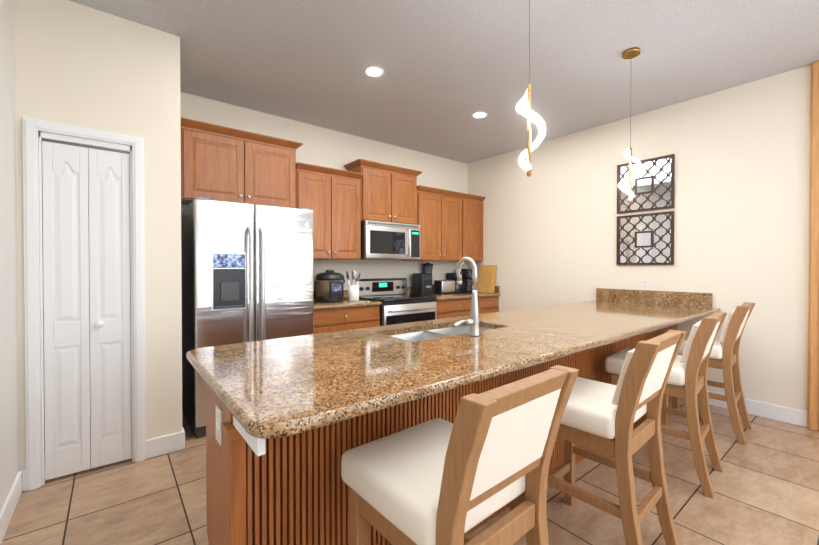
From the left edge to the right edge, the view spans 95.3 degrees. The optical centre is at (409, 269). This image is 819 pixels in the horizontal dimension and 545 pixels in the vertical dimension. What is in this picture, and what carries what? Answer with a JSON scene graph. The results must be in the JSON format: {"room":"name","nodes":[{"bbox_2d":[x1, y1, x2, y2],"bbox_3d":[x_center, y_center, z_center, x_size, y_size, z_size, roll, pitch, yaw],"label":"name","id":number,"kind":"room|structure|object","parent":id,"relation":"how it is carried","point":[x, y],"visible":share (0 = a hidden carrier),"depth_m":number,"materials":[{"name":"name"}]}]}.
{"room":"kitchen","nodes":[
{"label":"kitchen","id":0,"kind":"room"},
{"bbox_2d":[0,0,18,510],"bbox_3d":[-0.237,-0.153,-0.462,0.100,2.890,6.520,0,1,-39],"label":"wall","id":1,"kind":"structure","parent":0,"point":[9,464],"depth_m":1.95,"materials":[{"name":"white paint"}]},
{"bbox_2d":[0,469,25,544],"bbox_3d":[-0.218,1.228,-0.369,0.030,0.125,6.420,0,1,-39],"label":"baseboard","id":2,"kind":"structure","parent":1,"relation":"attached to","point":[19,484],"depth_m":1.91,"materials":[{"name":"white wood"}]},
{"bbox_2d":[14,0,181,485],"bbox_3d":[-1.987,-0.180,2.377,0.905,2.890,0.100,0,1,-39],"label":"wall","id":3,"kind":"structure","parent":0,"point":[78,65],"depth_m":2.43,"materials":[{"name":"beige paint"}]},
{"bbox_2d":[22,117,145,490],"bbox_3d":[-2.011,0.197,2.345,0.562,2.137,0.126,0,1,-39],"label":"door","id":4,"kind":"structure","parent":3,"relation":"attached to","point":[80,243],"depth_m":2.30,"materials":[{"name":"white wood"}]},
{"bbox_2d":[88,92,467,423],"bbox_3d":[-0.989,-0.199,4.388,4.975,2.890,0.100,0,1,-39],"label":"wall","id":5,"kind":"structure","parent":0,"point":[326,147],"depth_m":4.48,"materials":[{"name":"beige paint"}]},
{"bbox_2d":[181,125,296,207],"bbox_3d":[-1.634,-0.916,3.590,1.000,0.620,0.329,0,1,-39],"label":"upper cabinet","id":6,"kind":"object","parent":5,"relation":"attached to","point":[215,165],"depth_m":3.42,"materials":[{"name":"brown wood"}]},
{"bbox_2d":[297,165,364,259],"bbox_3d":[-0.944,-0.575,4.144,0.759,0.917,0.329,0,1,-39],"label":"upper cabinet","id":7,"kind":"object","parent":5,"relation":"attached to","point":[362,209],"depth_m":4.03,"materials":[{"name":"brown wood"}]},
{"bbox_2d":[345,165,420,220],"bbox_3d":[-0.321,-0.886,4.638,0.827,0.630,0.329,0,1,-39],"label":"upper cabinet","id":8,"kind":"object","parent":5,"relation":"attached to","point":[390,194],"depth_m":4.50,"materials":[{"name":"brown wood"}]},
{"bbox_2d":[314,287,463,300],"bbox_3d":[-0.232,0.286,4.915,2.935,0.099,0.022,0,1,-39],"label":"backsplash","id":9,"kind":"structure","parent":5,"relation":"attached to","point":[409,290],"depth_m":4.49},
{"bbox_2d":[361,217,419,260],"bbox_3d":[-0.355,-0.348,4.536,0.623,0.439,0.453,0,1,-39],"label":"microwave","id":10,"kind":"object","parent":5,"relation":"attached to","point":[380,240],"depth_m":4.39,"materials":[{"name":"silver metal"}]},
{"bbox_2d":[413,221,424,260],"bbox_3d":[-0.054,-0.350,4.775,0.230,0.439,0.453,0,1,-39],"label":"control panel","id":11,"kind":"object","parent":5,"relation":"attached to","point":[418,229],"depth_m":4.70,"materials":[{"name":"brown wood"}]},
{"bbox_2d":[421,189,468,260],"bbox_3d":[0.355,-0.577,5.181,0.895,0.901,0.329,0,1,-39],"label":"upper cabinet","id":12,"kind":"object","parent":5,"relation":"attached to","point":[445,216],"depth_m":5.08,"materials":[{"name":"brown wood"}]},
{"bbox_2d":[469,197,482,260],"bbox_3d":[0.801,-0.580,5.537,0.534,0.901,0.329,0,1,-39],"label":"upper cabinet","id":13,"kind":"object","parent":5,"relation":"attached to","point":[475,203],"depth_m":5.47,"materials":[{"name":"brown wood"}]},
{"bbox_2d":[1,398,818,544],"bbox_3d":[1.340,1.303,1.483,4.975,0.060,7.570,0,1,-39],"label":"floor","id":14,"kind":"structure","parent":0,"point":[765,484],"depth_m":2.06,"materials":[{"name":"tile"}]},
{"bbox_2d":[181,197,313,437],"bbox_3d":[-1.452,0.355,3.335,0.930,1.802,0.897,0,1,-39],"label":"fridge","id":15,"kind":"object","parent":14,"relation":"on","point":[246,272],"visible":0.71,"depth_m":2.97,"materials":[{"name":"silver metal"}]},
{"bbox_2d":[206,389,385,544],"bbox_3d":[-0.537,0.839,1.561,0.546,0.868,0.679,0,1,-39],"label":"base cabinet","id":16,"kind":"object","parent":14,"relation":"on","point":[295,492],"depth_m":1.27,"materials":[{"name":"brown wood"}]},
{"bbox_2d":[186,301,720,448],"bbox_3d":[0.900,0.378,2.569,4.092,0.040,1.110,0,1,-39],"label":"countertop","id":17,"kind":"structure","parent":16,"relation":"on","point":[287,388],"depth_m":1.53,"materials":[{"name":"brown stone"}]},
{"bbox_2d":[386,325,493,340],"bbox_3d":[0.225,0.495,2.276,0.856,0.213,0.410,0,1,-39],"label":"sink","id":18,"kind":"object","parent":17,"relation":"in","point":[419,334],"depth_m":2.39,"materials":[{"name":"silver metal"}]},
{"bbox_2d":[446,257,481,336],"bbox_3d":[0.267,0.144,2.062,0.218,0.436,0.169,0,1,-39],"label":"faucet","id":19,"kind":"object","parent":17,"relation":"on","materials":[{"name":"silver metal"}]},
{"bbox_2d":[314,305,380,333],"bbox_3d":[-0.849,0.815,4.047,0.876,0.868,0.619,0,1,-39],"label":"base cabinet","id":20,"kind":"object","parent":14,"relation":"on","point":[325,320],"depth_m":3.81,"materials":[{"name":"brown wood"}]},
{"bbox_2d":[314,293,500,308],"bbox_3d":[-0.034,0.350,4.667,2.935,0.064,0.658,0,1,-39],"label":"countertop","id":21,"kind":"structure","parent":20,"relation":"on","point":[346,304],"depth_m":4.33,"materials":[{"name":"brown stone"}]},
{"bbox_2d":[314,270,344,302],"bbox_3d":[-0.866,0.170,4.073,0.340,0.345,0.326,0,1,-39],"label":"pressure cooker","id":22,"kind":"object","parent":21,"relation":"on","point":[329,286],"visible":1,"depth_m":3.95,"materials":[{"name":"black plastic"}]},
{"bbox_2d":[346,271,360,300],"bbox_3d":[-0.623,0.173,4.147,0.180,0.336,0.136,0,1,-39],"label":"utensil crock","id":23,"kind":"object","parent":21,"relation":"on","point":[353,292],"visible":1,"depth_m":4.10,"materials":[{"name":"white ceramic"}]},
{"bbox_2d":[412,273,431,294],"bbox_3d":[0.180,0.189,4.986,0.185,0.290,0.250,0,1,-39],"label":"air fryer","id":24,"kind":"object","parent":21,"relation":"on","point":[421,283],"visible":0.98,"depth_m":4.92,"materials":[{"name":"black plastic"}]},
{"bbox_2d":[422,263,434,293],"bbox_3d":[0.254,0.114,5.178,0.160,0.435,0.160,0,1,-39],"label":"blender","id":25,"kind":"object","parent":21,"relation":"on","point":[427,267],"visible":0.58,"depth_m":5.13,"materials":[{"name":"black plastic"}]},
{"bbox_2d":[434,280,454,293],"bbox_3d":[0.494,0.235,5.269,0.287,0.191,0.160,0,1,-39],"label":"toaster","id":26,"kind":"object","parent":21,"relation":"on","point":[444,286],"visible":0.98,"depth_m":5.20,"materials":[{"name":"silver metal"}]},
{"bbox_2d":[446,273,461,292],"bbox_3d":[0.652,0.184,5.465,0.140,0.290,0.190,0,1,-39],"label":"coffee maker","id":27,"kind":"object","parent":21,"relation":"on","point":[451,276],"visible":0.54,"depth_m":5.40,"materials":[{"name":"black plastic"}]},
{"bbox_2d":[455,269,471,292],"bbox_3d":[0.848,0.156,5.548,0.213,0.345,0.304,0,1,-39],"label":"coffee maker","id":28,"kind":"object","parent":21,"relation":"on","point":[466,286],"visible":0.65,"depth_m":5.47,"materials":[{"name":"black plastic"}]},
{"bbox_2d":[477,265,496,292],"bbox_3d":[1.114,0.129,5.459,0.131,0.400,0.315,0,1,-39],"label":"cutting boards","id":29,"kind":"object","parent":21,"relation":"on","point":[486,278],"visible":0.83,"depth_m":5.41,"materials":[{"name":"brown wood"}]},
{"bbox_2d":[361,297,440,325],"bbox_3d":[-0.174,0.797,4.551,0.786,0.895,0.657,0,1,-39],"label":"stove","id":30,"kind":"object","parent":14,"relation":"on","point":[425,308],"depth_m":4.27,"materials":[{"name":"silver metal"}]},
{"bbox_2d":[386,389,465,544],"bbox_3d":[-0.156,0.836,1.865,0.497,0.868,0.679,0,1,-39],"label":"base cabinet","id":31,"kind":"object","parent":14,"relation":"on","point":[445,407],"depth_m":1.61,"materials":[{"name":"brown wood"}]},
{"bbox_2d":[341,365,578,544],"bbox_3d":[0.129,0.777,1.134,0.456,1.000,0.580,0,1,-40],"label":"stool","id":32,"kind":"object","parent":14,"relation":"on","point":[440,481],"visible":1,"depth_m":1.00,"materials":[{"name":"brown wood"}]},
{"bbox_2d":[441,297,484,318],"bbox_3d":[0.460,0.806,5.092,0.860,0.868,0.619,0,1,-39],"label":"base cabinet","id":33,"kind":"object","parent":14,"relation":"on","point":[449,309],"depth_m":4.85,"materials":[{"name":"brown wood"}]},
{"bbox_2d":[485,297,498,312],"bbox_3d":[0.895,0.802,5.439,0.525,0.868,0.619,0,1,-39],"label":"base cabinet","id":34,"kind":"object","parent":14,"relation":"on","point":[491,303],"depth_m":5.26,"materials":[{"name":"brown wood"}]},
{"bbox_2d":[466,373,521,533],"bbox_3d":[0.196,0.833,2.146,0.475,0.868,0.679,0,1,-39],"label":"base cabinet","id":35,"kind":"object","parent":14,"relation":"on","point":[498,381],"depth_m":1.90,"materials":[{"name":"brown wood"}]},
{"bbox_2d":[522,361,561,473],"bbox_3d":[0.523,0.831,2.407,0.475,0.868,0.679,0,1,-39],"label":"base cabinet","id":36,"kind":"object","parent":14,"relation":"on","point":[556,458],"depth_m":2.26,"materials":[{"name":"brown wood"}]},
{"bbox_2d":[562,349,597,463],"bbox_3d":[0.875,0.828,2.688,0.497,0.868,0.679,0,1,-39],"label":"base cabinet","id":37,"kind":"object","parent":14,"relation":"on","point":[587,363],"depth_m":2.49,"materials":[{"name":"brown wood"}]},
{"bbox_2d":[598,341,625,383],"bbox_3d":[1.219,0.825,2.963,0.497,0.868,0.679,0,1,-39],"label":"base cabinet","id":38,"kind":"object","parent":14,"relation":"on","point":[603,376],"depth_m":2.69,"materials":[{"name":"brown wood"}]},
{"bbox_2d":[547,330,686,544],"bbox_3d":[0.879,0.771,1.733,0.456,1.000,0.580,0,1,-41],"label":"stool","id":39,"kind":"object","parent":14,"relation":"on","point":[602,417],"visible":0.88,"depth_m":1.57,"materials":[{"name":"brown wood"}]},
{"bbox_2d":[626,333,649,347],"bbox_3d":[1.580,0.823,3.251,0.497,0.868,0.679,0,1,-39],"label":"base cabinet","id":40,"kind":"object","parent":14,"relation":"on","point":[633,341],"depth_m":3.02,"materials":[{"name":"brown wood"}]},
{"bbox_2d":[650,329,665,338],"bbox_3d":[1.933,0.820,3.532,0.476,0.868,0.679,0,1,-39],"label":"base cabinet","id":41,"kind":"object","parent":14,"relation":"on","point":[660,331],"depth_m":3.34,"materials":[{"name":"brown wood"}]},
{"bbox_2d":[605,312,726,498],"bbox_3d":[1.639,0.765,2.403,0.456,1.000,0.580,-1,1,-44],"label":"stool","id":42,"kind":"object","parent":14,"relation":"on","point":[689,368],"visible":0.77,"depth_m":2.18,"materials":[{"name":"brown wood"}]},
{"bbox_2d":[666,325,676,402],"bbox_3d":[2.262,0.817,3.795,0.438,0.868,0.679,0,1,-39],"label":"base cabinet","id":43,"kind":"object","parent":14,"relation":"on","point":[675,326],"depth_m":3.54,"materials":[{"name":"brown wood"}]},
{"bbox_2d":[661,302,755,444],"bbox_3d":[2.384,0.759,3.023,0.456,1.000,0.580,-1,1,-43],"label":"stool","id":44,"kind":"object","parent":14,"relation":"on","point":[724,355],"visible":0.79,"depth_m":2.79,"materials":[{"name":"brown wood"}]},
{"bbox_2d":[69,0,818,163],"bbox_3d":[1.340,-1.647,1.455,4.975,0.060,7.570,0,1,-39],"label":"ceiling","id":45,"kind":"structure","parent":0,"point":[449,67],"depth_m":2.86,"materials":[{"name":"white paint"}]},
{"bbox_2d":[364,66,383,76],"bbox_3d":[-0.292,-1.627,3.063,0.170,0.008,0.170,0,1,-39],"label":"recessed light","id":46,"kind":"object","parent":45,"relation":"in","point":[373,71],"visible":1,"depth_m":3.06,"materials":[{"name":"white"}]},
{"bbox_2d":[471,111,487,117],"bbox_3d":[0.739,-1.635,3.937,0.170,0.008,0.170,0,1,-39],"label":"recessed light","id":47,"kind":"object","parent":45,"relation":"in","point":[480,114],"visible":1,"depth_m":3.92,"materials":[{"name":"white"}]},
{"bbox_2d":[516,0,544,176],"bbox_3d":[0.661,-1.066,2.029,0.159,1.109,0.148,0,1,-39],"label":"pendant light","id":48,"kind":"object","parent":45,"relation":"hanging from","point":[530,115],"visible":1,"depth_m":2.02,"materials":[{"name":"gold metal"}]},
{"bbox_2d":[618,47,642,203],"bbox_3d":[1.659,-1.064,2.799,0.148,1.129,0.159,0,1,-39],"label":"pendant light","id":49,"kind":"object","parent":45,"relation":"hanging from","point":[630,53],"visible":1,"depth_m":2.79,"materials":[{"name":"gold metal"}]},
{"bbox_2d":[468,65,810,410],"bbox_3d":[3.277,-0.186,2.950,0.100,2.890,7.470,0,1,-39],"label":"wall","id":50,"kind":"structure","parent":0,"point":[740,209],"depth_m":3.52,"materials":[{"name":"beige paint"}]},
{"bbox_2d":[478,286,499,292],"bbox_3d":[1.100,0.279,5.580,0.023,0.099,0.599,0,1,-39],"label":"backsplash","id":51,"kind":"structure","parent":50,"relation":"attached to","point":[497,288],"depth_m":5.36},
{"bbox_2d":[616,211,673,264],"bbox_3d":[2.445,-0.320,3.891,0.022,0.530,0.530,0,1,-39],"label":"mirror","id":52,"kind":"object","parent":50,"relation":"attached to","point":[646,239],"visible":1,"depth_m":3.87,"materials":[{"name":"brown mirror"}]},
{"bbox_2d":[641,279,648,289],"bbox_3d":[2.457,0.150,3.892,0.008,0.116,0.070,0,1,-39],"label":"electrical outlet","id":53,"kind":"object","parent":50,"relation":"attached to","point":[644,284],"visible":1,"depth_m":3.89,"materials":[{"name":"white plastic"}]},
{"bbox_2d":[617,154,674,213],"bbox_3d":[2.445,-0.880,3.885,0.022,0.530,0.530,0,1,-39],"label":"mirror","id":54,"kind":"object","parent":50,"relation":"attached to","point":[653,185],"visible":0.94,"depth_m":3.85,"materials":[{"name":"brown mirror"}]},
{"bbox_2d":[594,289,713,308],"bbox_3d":[2.470,0.278,3.859,0.027,0.134,1.050,0,1,-39],"label":"backsplash","id":55,"kind":"structure","parent":50,"relation":"attached to","point":[648,297],"depth_m":3.78,"materials":[{"name":"brown stone"}]},
{"bbox_2d":[682,391,806,426],"bbox_3d":[4.064,1.207,1.881,0.019,0.125,4.535,0,1,-39],"label":"baseboard","id":56,"kind":"structure","parent":50,"relation":"attached to","point":[775,412],"depth_m":3.14,"materials":[{"name":"white"}]},
{"bbox_2d":[807,61,818,430],"bbox_3d":[3.348,-0.183,2.720,0.074,2.889,0.600,0,1,-39],"label":"door frame","id":57,"kind":"structure","parent":50,"relation":"attached to","point":[813,368],"depth_m":2.93,"materials":[{"name":"brown wood"}]}
]}

